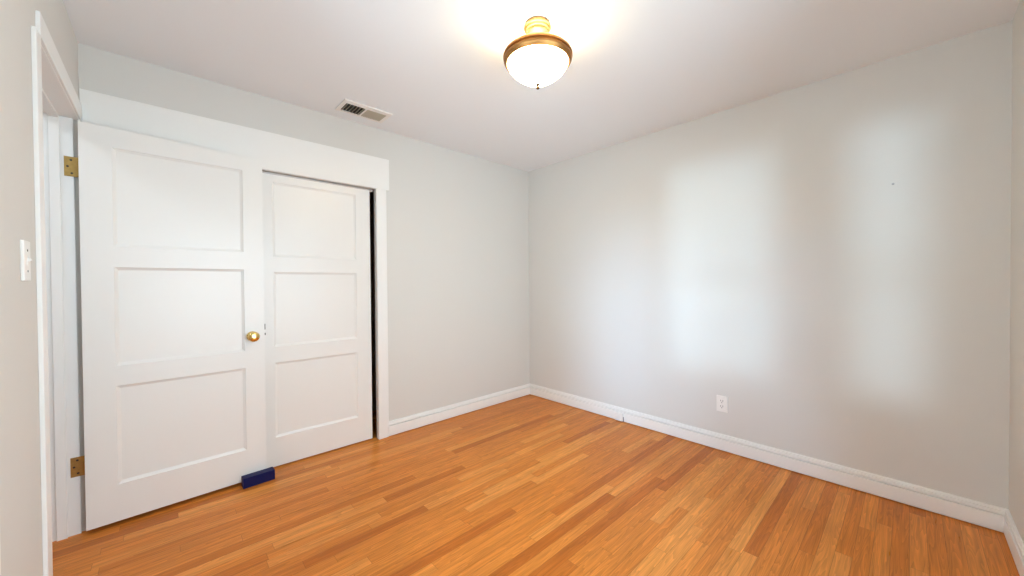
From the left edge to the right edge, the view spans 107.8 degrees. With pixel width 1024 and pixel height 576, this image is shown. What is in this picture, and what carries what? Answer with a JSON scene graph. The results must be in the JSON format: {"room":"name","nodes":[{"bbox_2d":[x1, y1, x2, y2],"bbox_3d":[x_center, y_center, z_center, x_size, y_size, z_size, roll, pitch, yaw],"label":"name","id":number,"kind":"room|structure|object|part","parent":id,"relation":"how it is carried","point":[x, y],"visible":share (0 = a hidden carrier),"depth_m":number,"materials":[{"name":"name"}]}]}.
{"room":"empty bedroom","nodes":[
{"label":"empty bedroom","id":0,"kind":"room"},
{"bbox_2d":[0,0,85,575],"bbox_3d":[-1.121,-0.003,0.683,0.120,2.440,3.185,-1,1,-43],"label":"wall","id":1,"kind":"structure","parent":0,"point":[20,460],"depth_m":1.05,"materials":[{"name":"paint"}]},
{"bbox_2d":[20,240,31,280],"bbox_3d":[-1.405,-0.079,1.083,0.016,0.116,0.070,-1,1,-43],"label":"light switch","id":2,"kind":"object","parent":1,"relation":"attached to","point":[25,260],"visible":1,"depth_m":1.06,"materials":[{"name":"white plastic"}]},
{"bbox_2d":[64,121,266,530],"bbox_3d":[-1.838,0.186,2.062,0.807,1.999,0.099,-1,1,-45],"label":"door","id":3,"kind":"structure","parent":1,"relation":"in","point":[172,258],"depth_m":2.03,"materials":[{"name":"white paint"}]},
{"bbox_3d":[-1.840,-0.464,2.091,0.030,0.498,0.542,0,1,44],"label":"panel","id":4,"kind":"part","parent":3,"relation":"part of","materials":[{"name":"white paint"}]},
{"bbox_3d":[-1.835,0.141,2.098,0.030,0.501,0.542,0,1,44],"label":"panel","id":5,"kind":"part","parent":3,"relation":"part of","materials":[{"name":"white paint"}]},
{"bbox_3d":[-1.831,0.746,2.105,0.030,0.502,0.542,0,1,44],"label":"panel","id":6,"kind":"part","parent":3,"relation":"part of","materials":[{"name":"white paint"}]},
{"bbox_3d":[-1.584,0.298,2.286,0.062,0.061,0.061,0,1,44],"label":"knob","id":7,"kind":"part","parent":3,"relation":"part of","materials":[{"name":"gold metal"}]},
{"bbox_2d":[78,43,529,420],"bbox_3d":[-1.031,-0.030,3.027,3.480,2.440,0.110,-1,1,-43],"label":"wall","id":8,"kind":"structure","parent":0,"point":[458,222],"depth_m":3.25,"materials":[{"name":"paint"}]},
{"bbox_2d":[31,10,388,575],"bbox_3d":[-1.321,0.097,2.072,1.766,2.212,1.030,-1,1,-43],"label":"door frame","id":9,"kind":"structure","parent":8,"relation":"attached to","point":[56,103],"depth_m":1.82,"materials":[{"name":"white paint"}]},
{"bbox_3d":[-1.022,0.207,2.954,0.076,1.968,0.010,-1,1,-43],"label":"casing","id":10,"kind":"part","parent":9,"relation":"part of","materials":[{"name":"white paint"}]},
{"bbox_2d":[262,173,371,467],"bbox_3d":[-1.383,0.215,2.684,0.777,1.940,0.033,-1,1,-43],"label":"door","id":11,"kind":"structure","parent":8,"relation":"in","point":[316,235],"depth_m":2.66,"materials":[{"name":"white paint"}]},
{"bbox_3d":[-1.397,-0.458,2.667,0.543,0.494,0.026,-1,1,-43],"label":"panel","id":12,"kind":"part","parent":11,"relation":"part of","materials":[{"name":"white paint"}]},
{"bbox_3d":[-1.393,0.139,2.674,0.543,0.497,0.026,-1,1,-43],"label":"panel","id":13,"kind":"part","parent":11,"relation":"part of","materials":[{"name":"white paint"}]},
{"bbox_3d":[-1.388,0.744,2.681,0.543,0.498,0.026,-1,1,-43],"label":"panel","id":14,"kind":"part","parent":11,"relation":"part of","materials":[{"name":"white paint"}]},
{"bbox_2d":[389,383,529,435],"bbox_3d":[-0.392,1.119,3.544,1.632,0.119,0.016,-1,1,-43],"label":"baseboard","id":15,"kind":"structure","parent":8,"relation":"attached to","point":[414,421],"depth_m":3.41,"materials":[{"name":"white paint"}]},
{"bbox_2d":[369,192,375,410],"bbox_3d":[-1.738,-0.023,2.856,2.175,2.440,0.610,-1,1,-43],"label":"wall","id":16,"kind":"structure","parent":0,"point":[371,194],"depth_m":3.60,"materials":[{"name":"black paint"}]},
{"bbox_2d":[52,394,1019,575],"bbox_3d":[-0.646,1.243,1.648,4.600,0.080,3.935,-1,1,-43],"label":"floor","id":17,"kind":"structure","parent":0,"point":[527,485],"depth_m":1.92,"materials":[{"name":"brown wood"}]},
{"bbox_2d":[241,467,274,488],"bbox_3d":[-1.568,1.172,2.309,0.057,0.060,0.164,0,1,44],"label":"block","id":18,"kind":"object","parent":17,"relation":"on","point":[258,477],"visible":1,"depth_m":2.29,"materials":[{"name":"blue plastic"}]},
{"bbox_2d":[63,0,1019,171],"bbox_3d":[-0.581,-1.288,1.616,4.720,0.100,4.055,-1,1,-43],"label":"ceiling","id":19,"kind":"structure","parent":0,"point":[637,68],"depth_m":1.96,"materials":[{"name":"white paint"}]},
{"bbox_2d":[335,99,392,122],"bbox_3d":[-1.040,-1.241,2.630,0.328,0.010,0.192,-1,1,-43],"label":"ceiling vent","id":20,"kind":"object","parent":19,"relation":"in","point":[351,107],"visible":1,"depth_m":2.62,"materials":[{"name":"white metal"}]},
{"bbox_2d":[503,16,572,89],"bbox_3d":[0.121,-1.092,1.764,0.326,0.306,0.326,-1,1,-43],"label":"ceiling light","id":21,"kind":"object","parent":19,"relation":"attached to","point":[537,58],"visible":1,"depth_m":1.68,"materials":[{"name":"white glass"}]},
{"bbox_3d":[0.122,-1.020,1.764,0.285,0.117,0.285,-1,1,-43],"label":"lamp shade","id":22,"kind":"part","parent":21,"relation":"part of","materials":[{"name":"white glass"}]},
{"bbox_2d":[528,20,1011,508],"bbox_3d":[1.363,-0.048,2.931,0.120,2.440,3.305,-1,1,-43],"label":"wall","id":23,"kind":"structure","parent":0,"point":[764,255],"depth_m":2.30,"materials":[{"name":"paint"}]},
{"bbox_2d":[716,395,727,412],"bbox_3d":[1.514,0.835,2.691,0.011,0.114,0.073,-1,1,-43],"label":"wall outlet","id":24,"kind":"object","parent":23,"relation":"attached to","point":[721,401],"visible":1,"depth_m":2.69,"materials":[{"name":"white plastic"}]},
{"bbox_2d":[530,383,1006,532],"bbox_3d":[1.281,1.113,2.942,0.016,0.119,3.185,-1,1,-43],"label":"baseboard","id":25,"kind":"structure","parent":23,"relation":"attached to","point":[982,514],"depth_m":2.31,"materials":[{"name":"white paint"}]},
{"bbox_2d":[614,412,623,421],"bbox_3d":[0.940,1.132,3.279,0.020,0.073,0.082,-1,1,-43],"label":"phone jack","id":26,"kind":"object","parent":25,"relation":"attached to","point":[618,416],"visible":1,"depth_m":3.27,"materials":[{"name":"white plastic"}]},
{"bbox_2d":[1009,0,1023,542],"bbox_3d":[1.187,-0.019,0.583,3.350,2.440,0.120,-1,1,-43],"label":"wall","id":27,"kind":"structure","parent":0,"point":[1016,417],"depth_m":1.65,"materials":[{"name":"paint"}]},
{"bbox_2d":[1004,509,1023,575],"bbox_3d":[1.194,1.140,0.687,3.230,0.119,0.016,-1,1,-43],"label":"baseboard","id":28,"kind":"structure","parent":27,"relation":"attached to","point":[1015,543],"depth_m":1.62,"materials":[{"name":"white paint"}]}
]}

